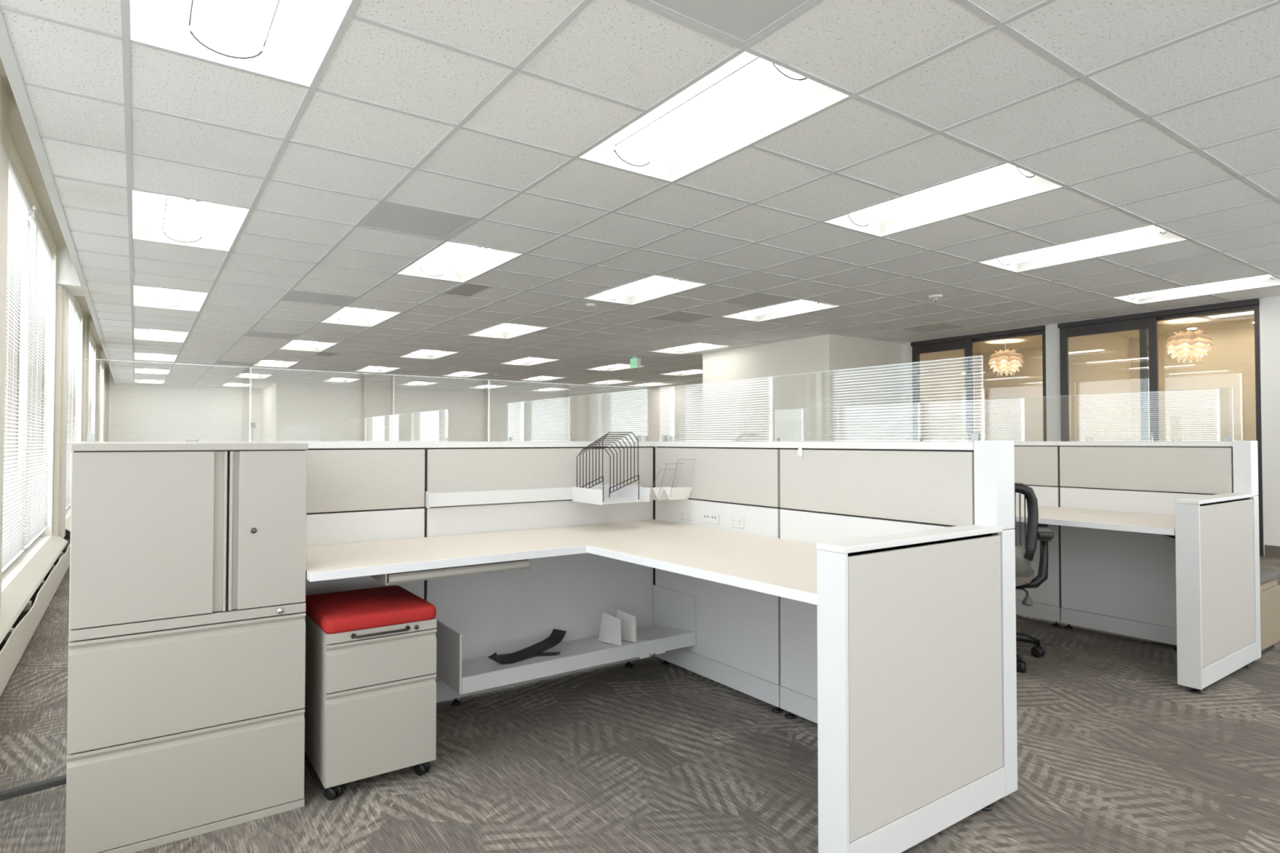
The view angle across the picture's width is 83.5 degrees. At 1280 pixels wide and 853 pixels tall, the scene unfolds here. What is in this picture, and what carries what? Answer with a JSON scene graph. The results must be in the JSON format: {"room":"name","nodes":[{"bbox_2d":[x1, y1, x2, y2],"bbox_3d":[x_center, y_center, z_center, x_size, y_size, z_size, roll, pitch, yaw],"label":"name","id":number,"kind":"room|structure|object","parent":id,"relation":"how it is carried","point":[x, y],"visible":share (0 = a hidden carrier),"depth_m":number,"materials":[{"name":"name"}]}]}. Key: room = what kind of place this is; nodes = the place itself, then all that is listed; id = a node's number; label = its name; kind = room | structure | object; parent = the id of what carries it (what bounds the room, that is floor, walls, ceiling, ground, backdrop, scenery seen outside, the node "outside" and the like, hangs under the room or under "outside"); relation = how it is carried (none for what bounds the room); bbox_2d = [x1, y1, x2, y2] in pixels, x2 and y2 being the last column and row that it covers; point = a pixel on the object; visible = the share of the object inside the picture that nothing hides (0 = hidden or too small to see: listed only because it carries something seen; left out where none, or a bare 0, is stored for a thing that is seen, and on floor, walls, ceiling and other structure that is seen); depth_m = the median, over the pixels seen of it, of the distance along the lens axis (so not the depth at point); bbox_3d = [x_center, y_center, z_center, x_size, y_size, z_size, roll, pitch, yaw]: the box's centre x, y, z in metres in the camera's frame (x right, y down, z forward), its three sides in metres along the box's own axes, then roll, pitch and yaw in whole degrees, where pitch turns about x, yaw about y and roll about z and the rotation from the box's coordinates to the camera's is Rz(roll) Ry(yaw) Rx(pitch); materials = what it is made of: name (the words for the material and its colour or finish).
{"room":"open-plan office","nodes":[
{"label":"open-plan office","id":0,"kind":"room"},
{"bbox_2d":[1,133,106,591],"bbox_3d":[-5.753,-0.182,6.962,0.200,2.970,26.400,1,-1,-35],"label":"wall","id":1,"kind":"structure","parent":0,"point":[11,572],"depth_m":6.39,"materials":[{"name":"paint"}]},
{"bbox_2d":[3,220,44,551],"bbox_3d":[-4.403,-0.306,5.003,0.100,2.500,3.240,1,-1,-35],"label":"window","id":2,"kind":"structure","parent":1,"relation":"in","point":[26,327],"depth_m":5.64,"materials":[{"name":"clear glass"}]},
{"bbox_2d":[1,153,32,574],"bbox_3d":[-3.861,-0.353,4.405,0.056,2.422,1.500,1,-1,-35],"label":"window blind","id":3,"kind":"object","parent":2,"relation":"attached to","point":[20,206],"visible":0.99,"depth_m":4.56,"materials":[{"name":"white plastic"}]},
{"bbox_2d":[23,209,53,549],"bbox_3d":[-4.784,-0.327,5.716,0.056,2.422,1.500,1,-1,-35],"label":"window blind","id":4,"kind":"object","parent":2,"relation":"attached to","point":[41,252],"visible":0.94,"depth_m":5.61,"materials":[{"name":"white plastic"}]},
{"bbox_2d":[0,534,70,696],"bbox_3d":[-3.911,1.087,4.607,0.130,0.300,4.830,1,-1,-35],"label":"baseboard heater","id":5,"kind":"object","parent":1,"relation":"attached to","point":[25,600],"visible":1,"depth_m":4.25,"materials":[{"name":"paint"}]},
{"bbox_2d":[0,75,100,617],"bbox_3d":[-6.690,-0.246,8.517,0.055,2.680,12.580,1,-1,-35],"label":"piers","id":6,"kind":"object","parent":1,"relation":"attached to","point":[62,295],"visible":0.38,"depth_m":6.48,"materials":[{"name":"paint"}]},
{"bbox_2d":[63,514,71,549],"bbox_3d":[-7.114,1.177,9.156,0.130,0.300,4.800,1,-1,-35],"label":"baseboard heater","id":7,"kind":"object","parent":1,"relation":"attached to","point":[67,537],"visible":0.05,"depth_m":7.44,"materials":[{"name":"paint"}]},
{"bbox_2d":[66,307,75,510],"bbox_3d":[-6.705,-0.241,8.274,0.100,2.500,3.240,1,-1,-35],"label":"window","id":8,"kind":"structure","parent":1,"relation":"in","point":[69,381],"depth_m":9.56,"materials":[{"name":"clear glass"}]},
{"bbox_2d":[66,294,72,509],"bbox_3d":[-6.163,-0.288,7.676,0.056,2.422,1.500,1,-1,-35],"label":"window blind","id":9,"kind":"object","parent":8,"relation":"attached to","point":[70,296],"visible":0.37,"depth_m":8.18,"materials":[{"name":"white plastic"}]},
{"bbox_2d":[66,299,81,506],"bbox_3d":[-7.086,-0.262,8.987,0.056,2.422,1.500,1,-1,-35],"label":"window blind","id":10,"kind":"object","parent":8,"relation":"attached to","point":[76,317],"visible":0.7,"depth_m":8.70,"materials":[{"name":"white plastic"}]},
{"bbox_2d":[88,339,95,433],"bbox_3d":[-9.389,-0.197,12.257,0.056,2.422,1.500,1,-1,-35],"label":"window blind","id":11,"kind":"object","parent":1,"relation":"attached to","point":[91,347],"visible":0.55,"depth_m":12.14,"materials":[{"name":"white plastic"}]},
{"bbox_2d":[0,57,110,370],"bbox_3d":[-5.534,-1.463,7.019,0.194,0.346,26.200,1,-1,-35],"label":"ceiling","id":12,"kind":"structure","parent":0,"point":[18,132],"depth_m":4.74,"materials":[{"name":"paint"}]},
{"bbox_2d":[105,370,261,441],"bbox_3d":[-11.861,0.066,18.679,3.700,2.900,0.200,1,-1,-35],"label":"wall","id":13,"kind":"structure","parent":0,"point":[134,412],"depth_m":18.54,"materials":[{"name":"white paint"}]},
{"bbox_2d":[0,8,117,383],"bbox_3d":[-5.450,-1.282,7.074,0.045,0.018,26.200,1,-1,-35],"label":"trim","id":14,"kind":"structure","parent":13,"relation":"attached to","point":[7,55],"depth_m":3.42,"materials":[{"name":"white paint"}]},
{"bbox_2d":[260,382,577,441],"bbox_3d":[-6.108,0.113,21.016,8.600,2.900,2.600,1,-1,-35],"label":"wall","id":15,"kind":"structure","parent":0,"point":[470,415],"depth_m":19.37,"materials":[{"name":"paint"}]},
{"bbox_2d":[0,0,1279,395],"bbox_3d":[-0.766,-1.207,11.102,11.582,0.020,26.213,1,-1,-35],"label":"ceiling","id":16,"kind":"structure","parent":0,"point":[624,51],"depth_m":3.80,"materials":[{"name":"tile"}]},
{"bbox_2d":[56,247,90,297],"bbox_3d":[-5.332,-1.451,6.757,0.222,0.340,0.580,1,-1,-35],"label":"ceiling beam","id":17,"kind":"structure","parent":16,"relation":"attached to","point":[66,274],"depth_m":6.50,"materials":[{"name":"paint"}]},
{"bbox_2d":[134,368,169,374],"bbox_3d":[-9.990,-1.186,14.674,0.596,0.120,1.205,1,-1,-35],"label":"ceiling light","id":18,"kind":"object","parent":16,"relation":"attached to","point":[136,370],"visible":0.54,"depth_m":15.02,"materials":[{"name":"white"}]},
{"bbox_2d":[133,352,177,361],"bbox_3d":[-8.235,-1.235,12.182,0.596,0.120,1.205,1,-1,-35],"label":"ceiling light","id":19,"kind":"object","parent":16,"relation":"attached to","point":[138,356],"visible":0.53,"depth_m":12.50,"materials":[{"name":"white"}]},
{"bbox_2d":[133,328,188,342],"bbox_3d":[-6.481,-1.285,9.690,0.596,0.120,1.205,1,-1,-35],"label":"ceiling light","id":20,"kind":"object","parent":16,"relation":"attached to","point":[139,334],"visible":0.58,"depth_m":9.93,"materials":[{"name":"white"}]},
{"bbox_2d":[133,285,208,311],"bbox_3d":[-4.727,-1.334,7.198,0.596,0.120,1.205,1,-1,-35],"label":"ceiling light","id":21,"kind":"object","parent":16,"relation":"attached to","point":[145,296],"visible":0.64,"depth_m":7.35,"materials":[{"name":"white plastic"}]},
{"bbox_2d":[132,190,248,251],"bbox_3d":[-2.972,-1.384,4.706,0.596,0.120,1.205,1,-1,-35],"label":"ceiling light","id":22,"kind":"object","parent":16,"relation":"attached to","point":[160,218],"visible":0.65,"depth_m":4.76,"materials":[{"name":"white plastic"}]},
{"bbox_2d":[215,360,254,365],"bbox_3d":[-7.414,-1.237,13.133,0.586,0.160,0.586,1,-1,-35],"label":"ceiling vent","id":23,"kind":"object","parent":16,"relation":"in","point":[218,362],"visible":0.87,"depth_m":13.20,"materials":[{"name":"silver metal"}]},
{"bbox_2d":[129,0,351,86],"bbox_3d":[-1.218,-1.434,2.214,0.596,0.120,1.205,1,-1,-35],"label":"ceiling light","id":24,"kind":"object","parent":16,"relation":"attached to","point":[287,40],"visible":0.99,"depth_m":2.54,"materials":[{"name":"white plastic"}]},
{"bbox_2d":[235,373,271,378],"bbox_3d":[-8.494,-1.165,15.727,0.596,0.120,1.205,1,-1,-35],"label":"ceiling light","id":25,"kind":"object","parent":16,"relation":"attached to","point":[240,375],"visible":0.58,"depth_m":16.09,"materials":[{"name":"white"}]},
{"bbox_2d":[244,330,298,339],"bbox_3d":[-4.958,-1.306,9.645,0.586,0.160,0.586,1,-1,-35],"label":"ceiling vent","id":26,"kind":"object","parent":16,"relation":"in","point":[254,334],"visible":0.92,"depth_m":9.64,"materials":[{"name":"silver metal"}]},
{"bbox_2d":[253,360,297,367],"bbox_3d":[-6.740,-1.214,13.235,0.596,0.120,1.205,1,-1,-35],"label":"ceiling light","id":27,"kind":"object","parent":16,"relation":"attached to","point":[263,362],"visible":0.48,"depth_m":13.57,"materials":[{"name":"white"}]},
{"bbox_2d":[280,340,336,351],"bbox_3d":[-4.985,-1.264,10.743,0.596,0.120,1.205,1,-1,-35],"label":"ceiling light","id":28,"kind":"object","parent":16,"relation":"attached to","point":[294,344],"visible":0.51,"depth_m":11.02,"materials":[{"name":"white"}]},
{"bbox_2d":[281,290,356,306],"bbox_3d":[-3.203,-1.356,7.153,0.586,0.160,0.586,1,-1,-35],"label":"ceiling vent","id":29,"kind":"object","parent":16,"relation":"in","point":[293,295],"visible":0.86,"depth_m":7.15,"materials":[{"name":"silver metal"}]},
{"bbox_2d":[321,306,399,326],"bbox_3d":[-3.231,-1.313,8.251,0.596,0.120,1.205,1,-1,-35],"label":"ceiling light","id":30,"kind":"object","parent":16,"relation":"attached to","point":[348,316],"visible":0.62,"depth_m":8.44,"materials":[{"name":"white"}]},
{"bbox_2d":[355,366,398,373],"bbox_3d":[-5.244,-1.193,14.287,0.596,0.120,1.205,1,-1,-35],"label":"ceiling light","id":31,"kind":"object","parent":16,"relation":"attached to","point":[369,369],"visible":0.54,"depth_m":14.58,"materials":[{"name":"white"}]},
{"bbox_2d":[359,201,476,239],"bbox_3d":[-1.449,-1.405,4.661,0.586,0.160,0.586,1,-1,-35],"label":"ceiling vent","id":32,"kind":"object","parent":16,"relation":"in","point":[388,216],"visible":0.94,"depth_m":4.65,"materials":[{"name":"grey metal"}]},
{"bbox_2d":[400,349,457,359],"bbox_3d":[-3.490,-1.243,11.795,0.596,0.120,1.205,1,-1,-35],"label":"ceiling light","id":33,"kind":"object","parent":16,"relation":"attached to","point":[423,353],"visible":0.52,"depth_m":12.03,"materials":[{"name":"white"}]},
{"bbox_2d":[398,241,521,282],"bbox_3d":[-1.477,-1.363,5.759,0.596,0.120,1.205,1,-1,-35],"label":"ceiling light","id":34,"kind":"object","parent":16,"relation":"attached to","point":[451,261],"visible":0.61,"depth_m":5.86,"materials":[{"name":"white plastic"}]},
{"bbox_2d":[442,371,487,377],"bbox_3d":[-3.749,-1.172,15.339,0.596,0.120,1.205,1,-1,-35],"label":"ceiling light","id":35,"kind":"object","parent":16,"relation":"attached to","point":[463,374],"visible":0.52,"depth_m":15.60,"materials":[{"name":"white"}]},
{"bbox_2d":[443,283,493,297],"bbox_3d":[-1.629,-1.363,6.770,0.281,0.160,0.586,1,-1,-35],"label":"ceiling vent","id":36,"kind":"object","parent":16,"relation":"in","point":[465,290],"visible":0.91,"depth_m":6.76,"materials":[{"name":"silver metal"}]},
{"bbox_2d":[467,323,547,338],"bbox_3d":[-1.736,-1.292,9.303,0.596,0.120,1.205,1,-1,-35],"label":"ceiling light","id":37,"kind":"object","parent":16,"relation":"attached to","point":[505,331],"visible":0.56,"depth_m":9.47,"materials":[{"name":"white"}]},
{"bbox_2d":[500,357,557,365],"bbox_3d":[-1.994,-1.222,12.847,0.596,0.120,1.205,1,-1,-35],"label":"ceiling light","id":38,"kind":"object","parent":16,"relation":"attached to","point":[528,361],"visible":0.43,"depth_m":13.05,"materials":[{"name":"white"}]},
{"bbox_2d":[518,376,564,381],"bbox_3d":[-2.253,-1.151,16.392,0.596,0.120,1.205,1,-1,-35],"label":"ceiling light","id":39,"kind":"object","parent":16,"relation":"attached to","point":[540,378],"visible":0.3,"depth_m":16.63,"materials":[{"name":"white"}]},
{"bbox_2d":[586,364,643,370],"bbox_3d":[-0.499,-1.201,13.900,0.596,0.120,1.205,1,-1,-35],"label":"ceiling light","id":40,"kind":"object","parent":16,"relation":"attached to","point":[618,366],"visible":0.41,"depth_m":14.16,"materials":[{"name":"white"}]},
{"bbox_2d":[630,355,640,368],"bbox_3d":[-0.079,-1.077,12.075,0.087,0.200,0.200,1,-1,-35],"label":"exit sign","id":41,"kind":"object","parent":16,"relation":"hanging from","point":[635,362],"visible":1,"depth_m":12.02,"materials":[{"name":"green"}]},
{"bbox_2d":[0,0,1279,395],"bbox_3d":[-0.726,-1.206,10.743,11.905,0.007,26.822,1,-1,-35],"label":"grid","id":42,"kind":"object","parent":16,"relation":"attached to","point":[350,14],"depth_m":4.09,"materials":[{"name":"white metal"}]},
{"bbox_2d":[583,275,705,304],"bbox_3d":[0.019,-1.342,6.811,0.596,0.120,1.205,1,-1,-35],"label":"ceiling light","id":43,"kind":"object","parent":16,"relation":"attached to","point":[654,286],"visible":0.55,"depth_m":6.91,"materials":[{"name":"white plastic"}]},
{"bbox_2d":[659,369,702,375],"bbox_3d":[0.997,-1.180,14.952,0.596,0.120,1.205,1,-1,-35],"label":"ceiling light","id":44,"kind":"object","parent":16,"relation":"attached to","point":[692,371],"visible":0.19,"depth_m":15.20,"materials":[{"name":"white"}]},
{"bbox_2d":[647,311,715,323],"bbox_3d":[0.489,-1.333,8.261,0.586,0.160,0.586,1,-1,-35],"label":"ceiling vent","id":45,"kind":"object","parent":16,"relation":"in","point":[677,317],"visible":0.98,"depth_m":8.28,"materials":[{"name":"silver metal"}]},
{"bbox_2d":[651,342,727,354],"bbox_3d":[0.757,-1.258,11.057,0.596,0.120,1.205,1,-1,-35],"label":"ceiling light","id":46,"kind":"object","parent":16,"relation":"attached to","point":[695,347],"visible":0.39,"depth_m":11.21,"materials":[{"name":"white"}]},
{"bbox_2d":[579,51,848,182],"bbox_3d":[0.278,-1.413,3.267,0.596,0.120,1.205,1,-1,-35],"label":"ceiling light","id":47,"kind":"object","parent":16,"relation":"attached to","point":[749,98],"visible":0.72,"depth_m":3.24,"materials":[{"name":"white plastic"}]},
{"bbox_2d":[640,0,814,45],"bbox_3d":[0.305,-1.455,2.169,0.586,0.160,0.586,1,-1,-35],"label":"ceiling vent","id":48,"kind":"object","parent":16,"relation":"in","point":[740,21],"visible":1,"depth_m":2.38,"materials":[{"name":"silver metal"}]},
{"bbox_2d":[718,292,797,308],"bbox_3d":[1.191,-1.353,7.264,0.586,0.160,0.586,1,-1,-35],"label":"ceiling vent","id":49,"kind":"object","parent":16,"relation":"in","point":[757,300],"visible":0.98,"depth_m":7.28,"materials":[{"name":"silver metal"}]},
{"bbox_2d":[723,299,836,321],"bbox_3d":[1.514,-1.321,7.863,0.596,0.120,1.205,1,-1,-35],"label":"ceiling light","id":50,"kind":"object","parent":16,"relation":"attached to","point":[801,306],"visible":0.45,"depth_m":7.96,"materials":[{"name":"white plastic"}]},
{"bbox_2d":[901,322,966,333],"bbox_3d":[3.684,-1.319,9.018,0.586,0.160,0.586,1,-1,-35],"label":"ceiling vent","id":51,"kind":"object","parent":16,"relation":"in","point":[936,326],"visible":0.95,"depth_m":9.01,"materials":[{"name":"silver metal"}]},
{"bbox_2d":[824,163,1062,236],"bbox_3d":[1.773,-1.392,4.319,0.596,0.120,1.205,1,-1,-35],"label":"ceiling light","id":52,"kind":"object","parent":16,"relation":"attached to","point":[1005,183],"visible":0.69,"depth_m":4.33,"materials":[{"name":"white plastic"}]},
{"bbox_2d":[988,341,1024,376],"bbox_3d":[5.210,-0.969,10.226,0.460,0.488,0.453,0,-1,-5],"label":"pendant lamp","id":53,"kind":"object","parent":16,"relation":"hanging from","point":[1006,361],"visible":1,"depth_m":10.11,"materials":[{"name":"white"}]},
{"bbox_2d":[979,225,1186,271],"bbox_3d":[3.269,-1.371,5.371,0.596,0.120,1.205,1,-1,-35],"label":"ceiling light","id":54,"kind":"object","parent":16,"relation":"attached to","point":[1148,236],"visible":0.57,"depth_m":5.40,"materials":[{"name":"white plastic"}]},
{"bbox_2d":[1164,320,1213,362],"bbox_3d":[6.453,-1.004,8.447,0.453,0.488,0.460,0,-1,19],"label":"pendant lamp","id":55,"kind":"object","parent":16,"relation":"hanging from","point":[1189,344],"visible":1,"depth_m":8.34,"materials":[{"name":"white plastic"}]},
{"bbox_2d":[1113,275,1279,303],"bbox_3d":[5.263,-1.343,6.775,0.596,0.120,1.205,1,-1,-35],"label":"ceiling light","id":56,"kind":"object","parent":16,"relation":"attached to","point":[1265,280],"visible":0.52,"depth_m":6.83,"materials":[{"name":"white plastic"}]},
{"bbox_2d":[1194,310,1253,320],"bbox_3d":[6.571,-1.323,7.979,0.576,0.160,0.576,1,-1,-35],"label":"ceiling light","id":57,"kind":"object","parent":16,"relation":"in","point":[1251,313],"visible":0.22,"depth_m":8.04,"materials":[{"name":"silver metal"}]},
{"bbox_2d":[0,555,1279,852],"bbox_3d":[0.546,1.419,10.752,15.100,0.120,27.800,1,-1,-35],"label":"floor","id":58,"kind":"structure","parent":0,"point":[1115,755],"depth_m":2.48,"materials":[{"name":"carpet"}]},
{"bbox_2d":[0,774,66,801],"bbox_3d":[-2.039,1.184,2.318,0.310,0.014,0.071,1,-2,-45],"label":"cable cover","id":59,"kind":"object","parent":58,"relation":"on","point":[60,780],"visible":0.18,"depth_m":2.35,"materials":[{"name":"black rubber"}]},
{"bbox_2d":[65,442,308,852],"bbox_3d":[-1.445,0.622,2.306,0.589,1.138,0.553,1,-1,-35],"label":"storage cabinet","id":60,"kind":"object","parent":58,"relation":"on","point":[186,670],"visible":1,"depth_m":2.07,"materials":[{"name":"metal"}]},
{"bbox_2d":[74,441,426,599],"bbox_3d":[-1.416,0.629,2.736,1.176,1.141,0.104,1,-1,-35],"label":"partition panel","id":61,"kind":"object","parent":58,"relation":"on","point":[357,491],"visible":0.22,"depth_m":2.89,"materials":[{"name":"grey fabric"}]},
{"bbox_2d":[82,358,645,441],"bbox_3d":[-0.926,-0.076,3.095,2.335,0.282,0.018,1,-1,-35],"label":"glass screen","id":62,"kind":"object","parent":61,"relation":"on","point":[91,437],"visible":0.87,"depth_m":2.78,"materials":[{"name":"white"}]},
{"bbox_2d":[304,613,436,800],"bbox_3d":[-0.963,0.929,2.529,0.357,0.532,0.462,1,-1,-35],"label":"pedestal","id":63,"kind":"object","parent":58,"relation":"on","point":[370,708],"visible":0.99,"depth_m":2.36,"materials":[{"name":"metal"}]},
{"bbox_2d":[305,585,435,634],"bbox_3d":[-0.969,0.635,2.544,0.363,0.057,0.448,1,-1,-35],"label":"seat cushion","id":64,"kind":"object","parent":63,"relation":"on","point":[336,612],"visible":0.91,"depth_m":2.43,"materials":[{"name":"red fabric"}]},
{"bbox_2d":[424,441,653,705],"bbox_3d":[-0.445,0.642,3.419,1.198,1.141,0.104,1,-1,-35],"label":"partition panel","id":65,"kind":"object","parent":58,"relation":"on","point":[516,610],"visible":0.54,"depth_m":3.32,"materials":[{"name":"grey fabric"}]},
{"bbox_2d":[425,484,641,508],"bbox_3d":[-0.449,0.315,3.333,1.092,0.068,0.045,1,-1,-35],"label":"rail","id":66,"kind":"object","parent":65,"relation":"attached to","point":[484,497],"visible":0.83,"depth_m":3.18,"materials":[{"name":"white metal"}]},
{"bbox_2d":[572,484,649,505],"bbox_3d":[-0.137,0.318,3.369,0.262,0.072,0.266,1,-1,-35],"label":"paper tray","id":67,"kind":"object","parent":66,"relation":"hanging from","point":[627,494],"visible":0.98,"depth_m":3.38,"materials":[{"name":"white metal"}]},
{"bbox_2d":[576,431,639,502],"bbox_3d":[-0.154,0.185,3.384,0.227,0.316,0.204,1,-1,-35],"label":"rack","id":68,"kind":"object","parent":67,"relation":"on","point":[600,440],"visible":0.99,"depth_m":3.38,"materials":[{"name":"black metal"}]},
{"bbox_2d":[306,519,817,604],"bbox_3d":[-0.153,0.526,2.514,1.760,0.136,1.716,1,-1,-35],"label":"countertop","id":69,"kind":"structure","parent":65,"relation":"attached to","point":[776,566],"depth_m":2.65,"materials":[{"name":"white laminate"}]},
{"bbox_2d":[369,559,530,585],"bbox_3d":[-0.750,0.512,2.699,0.545,0.040,0.427,1,-1,-35],"label":"keyboard tray","id":70,"kind":"object","parent":69,"relation":"attached to","point":[447,572],"visible":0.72,"depth_m":2.51,"materials":[{"name":"silver metal"}]},
{"bbox_2d":[435,585,696,694],"bbox_3d":[-0.309,0.931,3.233,1.178,0.240,0.345,1,-1,-35],"label":"wall shelf","id":71,"kind":"object","parent":65,"relation":"attached to","point":[673,627],"depth_m":3.10,"materials":[{"name":"white metal"}]},
{"bbox_2d":[598,612,631,645],"bbox_3d":[-0.116,0.929,3.283,0.056,0.141,0.188,1,-1,-35],"label":"bookend","id":72,"kind":"object","parent":71,"relation":"on","point":[611,628],"visible":1,"depth_m":3.26,"materials":[{"name":"white plastic"}]},
{"bbox_2d":[616,609,645,642],"bbox_3d":[-0.049,0.930,3.330,0.056,0.141,0.188,1,-1,-35],"label":"bookend","id":73,"kind":"object","parent":71,"relation":"on","point":[628,622],"visible":0.79,"depth_m":3.29,"materials":[{"name":"white plastic"}]},
{"bbox_2d":[652,446,655,585],"bbox_3d":[-0.468,0.665,4.579,0.104,1.141,1.812,1,-1,-35],"label":"partition panel","id":74,"kind":"object","parent":58,"relation":"on","point":[653,447],"visible":0.03,"depth_m":3.86,"materials":[{"name":"grey"}]},
{"bbox_2d":[653,441,783,713],"bbox_3d":[0.369,0.642,3.390,0.104,1.141,0.880,1,-1,-35],"label":"partition panel","id":75,"kind":"object","parent":58,"relation":"on","point":[737,647],"visible":0.62,"depth_m":3.25,"materials":[{"name":"grey metal"}]},
{"bbox_2d":[649,486,693,500],"bbox_3d":[0.135,0.331,3.542,0.114,0.074,0.271,1,-1,-35],"label":"holder","id":76,"kind":"object","parent":75,"relation":"attached to","point":[677,493],"visible":0.91,"depth_m":3.47,"materials":[{"name":"white plastic"}]},
{"bbox_2d":[702,512,719,524],"bbox_3d":[0.330,0.431,3.358,0.004,0.046,0.120,1,-1,-35],"label":"outlet plate","id":77,"kind":"object","parent":75,"relation":"attached to","point":[711,518],"visible":1,"depth_m":3.35,"materials":[{"name":"white plastic"}]},
{"bbox_2d":[730,515,744,528],"bbox_3d":[0.435,0.428,3.209,0.004,0.050,0.085,1,-1,-35],"label":"outlet plate","id":78,"kind":"object","parent":75,"relation":"attached to","point":[735,522],"visible":1,"depth_m":3.20,"materials":[{"name":"white plastic"}]},
{"bbox_2d":[777,440,1017,796],"bbox_3d":[0.894,0.625,2.651,0.112,1.145,0.932,1,-1,-35],"label":"partition panel","id":79,"kind":"object","parent":58,"relation":"on","point":[836,491],"visible":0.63,"depth_m":2.57,"materials":[{"name":"grey fabric"}]},
{"bbox_2d":[659,355,982,441],"bbox_3d":[0.611,-0.076,3.052,0.018,0.282,1.755,1,-1,-35],"label":"glass screen","id":80,"kind":"object","parent":79,"relation":"on","point":[975,436],"visible":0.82,"depth_m":2.66,"materials":[{"name":"white"}]},
{"bbox_2d":[816,524,1004,852],"bbox_3d":[0.805,0.749,2.071,0.766,0.874,0.094,1,-1,-35],"label":"cubicle partition","id":81,"kind":"structure","parent":58,"relation":"on","point":[909,624],"depth_m":1.97,"materials":[{"name":"grey fabric"}]},
{"bbox_2d":[1014,482,1054,672],"bbox_3d":[1.829,0.749,3.847,0.664,0.945,0.620,-1,-1,25],"label":"office chair","id":82,"kind":"object","parent":58,"relation":"on","point":[1024,575],"visible":0.34,"depth_m":3.56,"materials":[{"name":"black plastic"}]},
{"bbox_2d":[1013,441,1061,626],"bbox_3d":[2.364,0.670,4.794,0.104,1.141,0.880,1,-1,-35],"label":"partition panel","id":83,"kind":"object","parent":58,"relation":"on","point":[1036,464],"visible":0.32,"depth_m":4.49,"materials":[{"name":"grey fabric"}]},
{"bbox_2d":[1057,440,1261,659],"bbox_3d":[2.889,0.653,4.055,0.112,1.145,0.932,1,-1,-35],"label":"partition panel","id":84,"kind":"object","parent":58,"relation":"on","point":[1119,582],"visible":0.7,"depth_m":4.07,"materials":[{"name":"grey fabric"}]},
{"bbox_2d":[777,387,1231,441],"bbox_3d":[2.159,-0.036,5.092,0.018,0.282,3.280,1,-1,-35],"label":"glass screen","id":85,"kind":"object","parent":84,"relation":"on","point":[1227,438],"visible":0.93,"depth_m":4.38,"materials":[{"name":"white"}]},
{"bbox_2d":[1015,504,1175,539],"bbox_3d":[2.191,0.559,4.163,0.908,0.136,1.716,1,-1,-35],"label":"desk","id":86,"kind":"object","parent":84,"relation":"attached to","point":[1165,525],"depth_m":3.74,"materials":[{"name":"white laminate"}]},
{"bbox_2d":[1174,493,1256,693],"bbox_3d":[2.801,0.777,3.475,0.766,0.874,0.094,1,-1,-35],"label":"cubicle partition","id":87,"kind":"structure","parent":58,"relation":"on","point":[1215,541],"depth_m":3.33,"materials":[{"name":"grey fabric"}]},
{"bbox_2d":[1260,579,1279,654],"bbox_3d":[3.244,1.033,4.041,0.360,0.385,0.492,1,-1,-35],"label":"storage bench","id":88,"kind":"object","parent":58,"relation":"on","point":[1270,591],"visible":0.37,"depth_m":3.83,"materials":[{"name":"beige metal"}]},
{"bbox_2d":[1259,568,1279,585],"bbox_3d":[3.240,0.817,4.051,0.370,0.046,0.498,1,-1,-35],"label":"seat cushion","id":89,"kind":"object","parent":88,"relation":"on","point":[1265,575],"visible":0.16,"depth_m":3.87,"materials":[{"name":"grey fabric"}]},
{"bbox_2d":[577,382,702,447],"bbox_3d":[0.246,0.041,17.418,2.350,2.900,10.600,1,-1,-35],"label":"wall","id":90,"kind":"structure","parent":0,"point":[676,413],"depth_m":19.39,"materials":[{"name":"paint"}]},
{"bbox_2d":[702,333,902,441],"bbox_3d":[2.477,-0.085,11.096,1.720,2.900,2.610,1,-1,-35],"label":"wall","id":91,"kind":"structure","parent":0,"point":[752,410],"depth_m":10.18,"materials":[{"name":"paint"}]},
{"bbox_2d":[920,325,1256,441],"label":"glass window","id":92,"kind":"structure","parent":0,"point":[1100,364],"depth_m":9.58,"materials":[{"name":"glass"}]},
{"bbox_2d":[902,295,1279,556],"bbox_3d":[6.910,-0.182,6.189,0.120,2.900,10.560,1,-1,-35],"label":"wall","id":93,"kind":"structure","parent":0,"point":[1269,307],"depth_m":7.10,"materials":[{"name":"white paint"}]},
{"bbox_2d":[911,325,1046,441],"bbox_3d":[4.468,0.054,9.562,0.206,2.562,1.845,1,-1,-35],"label":"window frame","id":94,"kind":"structure","parent":93,"relation":"in","point":[962,342],"depth_m":9.61,"materials":[{"name":"brown metal"}]},
{"bbox_2d":[1057,297,1263,555],"bbox_3d":[5.638,0.021,7.901,0.206,2.562,1.890,1,-1,-35],"label":"door frame","id":95,"kind":"structure","parent":93,"relation":"in","point":[1148,357],"depth_m":7.88,"materials":[{"name":"brown metal"}]},
{"bbox_2d":[1264,544,1279,558],"bbox_3d":[5.665,1.225,6.921,0.982,0.115,13.243,1,-2,-44],"label":"baseboard","id":96,"kind":"structure","parent":93,"relation":"attached to","point":[1271,551],"depth_m":7.04,"materials":[{"name":"brown rubber"}]},
{"bbox_3d":[-11.310,-0.111,14.814,0.100,2.500,3.240,1,-1,-35],"label":"window","id":97,"kind":"structure","parent":0,"visible":0},
{"bbox_2d":[98,362,103,441],"bbox_3d":[-11.691,-0.132,15.528,0.056,2.422,1.500,1,-1,-35],"label":"window blind","id":98,"kind":"object","parent":97,"relation":"attached to","point":[101,366],"visible":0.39,"depth_m":15.53,"materials":[{"name":"white plastic"}]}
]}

